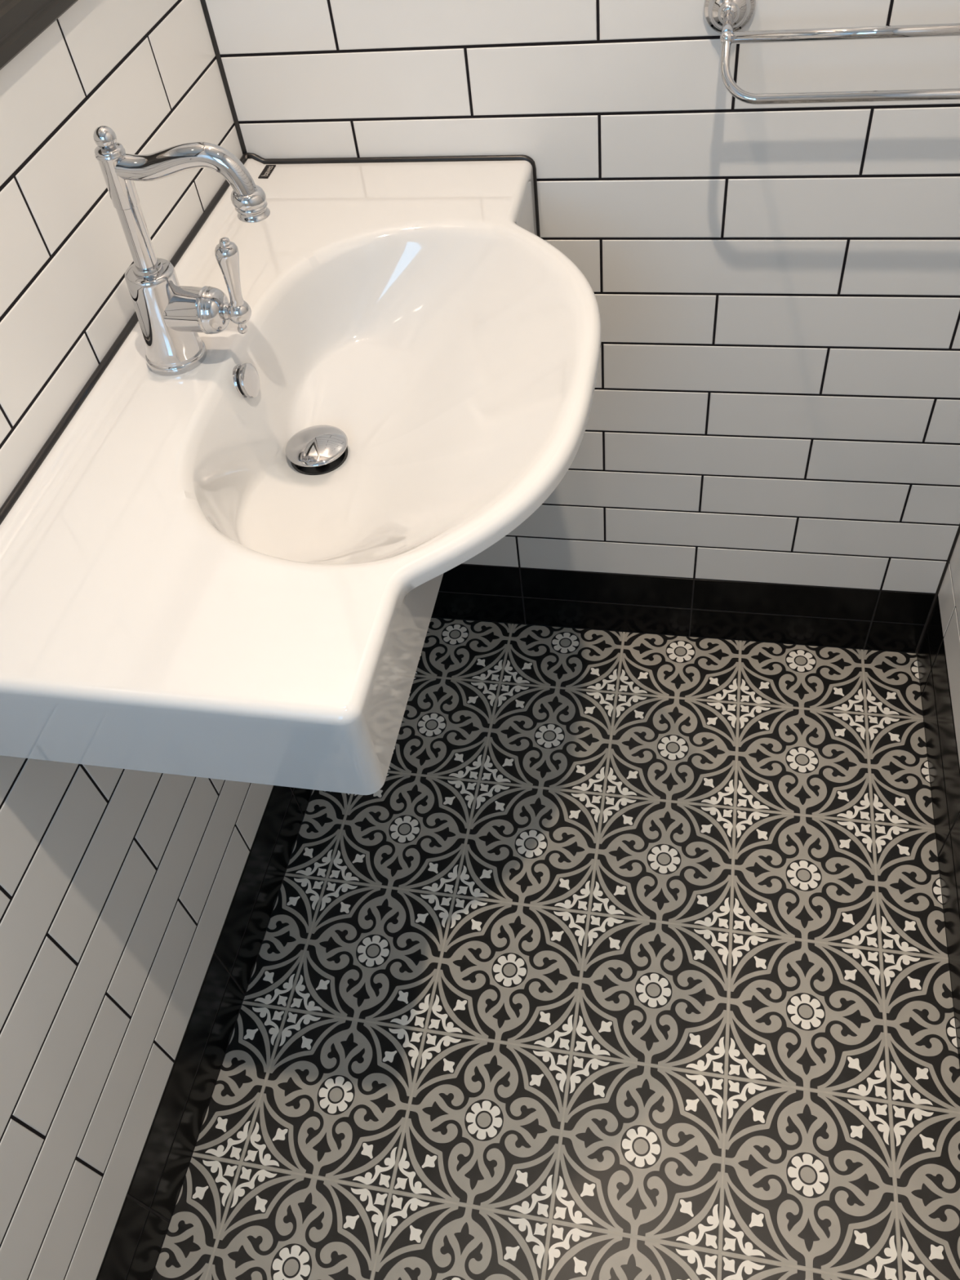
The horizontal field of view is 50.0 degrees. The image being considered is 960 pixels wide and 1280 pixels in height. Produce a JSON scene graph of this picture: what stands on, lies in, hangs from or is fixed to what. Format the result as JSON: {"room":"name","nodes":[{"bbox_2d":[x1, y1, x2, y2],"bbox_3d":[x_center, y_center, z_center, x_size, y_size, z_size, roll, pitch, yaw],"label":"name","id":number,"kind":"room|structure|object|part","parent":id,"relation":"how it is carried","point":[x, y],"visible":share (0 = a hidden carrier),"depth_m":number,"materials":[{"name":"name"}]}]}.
{"room":"bathroom","nodes":[
{"label":"bathroom","id":0,"kind":"room"},
{"bbox_2d":[0,0,273,1279],"bbox_3d":[-0.573,-0.060,0.349,0.120,2.173,2.051,4,51,11],"label":"wall","id":1,"kind":"structure","parent":0,"point":[118,886],"depth_m":1.01,"materials":[{"name":"white tile"}]},
{"bbox_2d":[0,0,78,70],"bbox_3d":[-0.423,-0.703,0.513,0.013,0.791,0.670,4,51,11],"label":"wall mirror","id":2,"kind":"object","parent":1,"relation":"attached to","point":[21,21],"visible":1,"depth_m":0.83,"materials":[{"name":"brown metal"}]},
{"bbox_2d":[96,785,313,1279],"bbox_3d":[-0.453,0.689,1.240,0.120,0.167,2.051,4,51,11],"label":"baseboard","id":3,"kind":"structure","parent":1,"relation":"attached to","point":[136,1242],"depth_m":1.34,"materials":[{"name":"black tile"}]},
{"bbox_2d":[0,152,600,795],"bbox_3d":[-0.123,-0.222,1.023,0.477,0.155,0.809,4,51,11],"label":"washbasin","id":4,"kind":"object","parent":1,"relation":"attached to","point":[177,597],"visible":0.98,"depth_m":0.93,"materials":[{"name":"white ceramic"}]},
{"bbox_2d":[93,125,270,376],"bbox_3d":[-0.254,-0.347,0.918,0.164,0.225,0.058,-1,50,7],"label":"mixer tap","id":5,"kind":"object","parent":4,"relation":"on","point":[171,315],"visible":1,"depth_m":0.92,"materials":[{"name":"silver metal"}]},
{"bbox_3d":[-0.244,-0.390,0.851,0.118,0.042,0.020,6,51,9],"label":"spout","id":6,"kind":"part","parent":5,"relation":"part of","materials":[{"name":"silver metal"}]},
{"bbox_3d":[-0.223,-0.319,0.932,0.025,0.096,0.022,6,51,9],"label":"lever","id":7,"kind":"part","parent":5,"relation":"part of","materials":[{"name":"silver metal"}]},
{"bbox_3d":[-0.258,-0.567,1.246,0.012,0.002,0.032,4,51,11],"label":"maker plate","id":8,"kind":"part","parent":4,"relation":"part of","materials":[{"name":"black"}]},
{"bbox_2d":[284,424,347,475],"bbox_3d":[-0.167,-0.192,1.069,0.065,0.042,0.065,4,51,11],"label":"plug","id":9,"kind":"object","parent":4,"relation":"in","point":[316,450],"visible":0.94,"depth_m":1.05,"materials":[{"name":"silver metal"}]},
{"bbox_3d":[-0.167,-0.191,1.070,0.016,0.028,0.016,4,51,11],"label":"stem","id":10,"kind":"part","parent":9,"relation":"part of","materials":[{"name":"silver metal"}]},
{"bbox_2d":[151,617,959,1279],"bbox_3d":[0.090,0.748,1.233,0.954,0.050,1.950,4,51,11],"label":"floor","id":11,"kind":"structure","parent":0,"point":[628,959],"depth_m":1.41,"materials":[{"name":"tile"}]},
{"bbox_2d":[205,0,959,593],"bbox_3d":[0.150,-0.849,0.915,1.154,2.173,0.120,4,51,11],"label":"wall","id":12,"kind":"structure","parent":0,"point":[775,288],"depth_m":1.22,"materials":[{"name":"white tile"}]},
{"bbox_2d":[200,0,247,154],"bbox_3d":[-0.361,-1.059,0.706,0.004,1.480,0.004,4,51,11],"label":"trim","id":13,"kind":"structure","parent":12,"relation":"attached to","point":[203,3],"depth_m":1.19,"materials":[{"name":"black plastic"}]},
{"bbox_2d":[431,564,935,653],"bbox_3d":[0.269,-0.100,1.806,1.154,0.167,0.120,4,51,11],"label":"baseboard","id":14,"kind":"structure","parent":12,"relation":"attached to","point":[894,621],"depth_m":1.74,"materials":[{"name":"black tile"}]},
{"bbox_2d":[703,0,959,104],"bbox_3d":[0.392,-0.579,0.985,0.356,0.074,0.120,4,51,11],"label":"towel rail","id":15,"kind":"object","parent":12,"relation":"attached to","point":[726,18],"visible":1,"depth_m":0.98,"materials":[{"name":"silver metal"}]},
{"bbox_3d":[0.243,-0.601,1.011,0.013,0.014,0.063,4,51,11],"label":"post","id":16,"kind":"part","parent":15,"relation":"part of","materials":[{"name":"silver metal"}]},
{"bbox_2d":[915,524,959,654],"bbox_3d":[0.611,-0.719,0.841,0.004,2.320,0.004,4,51,11],"label":"trim","id":17,"kind":"structure","parent":12,"relation":"attached to","point":[957,533],"depth_m":1.60,"materials":[{"name":"black plastic"}]},
{"bbox_2d":[937,533,959,764],"bbox_3d":[0.478,0.021,0.140,0.120,2.173,2.051,4,51,11],"label":"wall","id":18,"kind":"structure","parent":0,"point":[948,595],"depth_m":1.50,"materials":[{"name":"white tile"}]},
{"bbox_2d":[916,596,959,1067],"bbox_3d":[0.597,0.770,1.031,0.120,0.167,2.051,4,51,11],"label":"baseboard","id":19,"kind":"structure","parent":18,"relation":"attached to","point":[944,766],"depth_m":1.49,"materials":[{"name":"black tile"}]}
]}

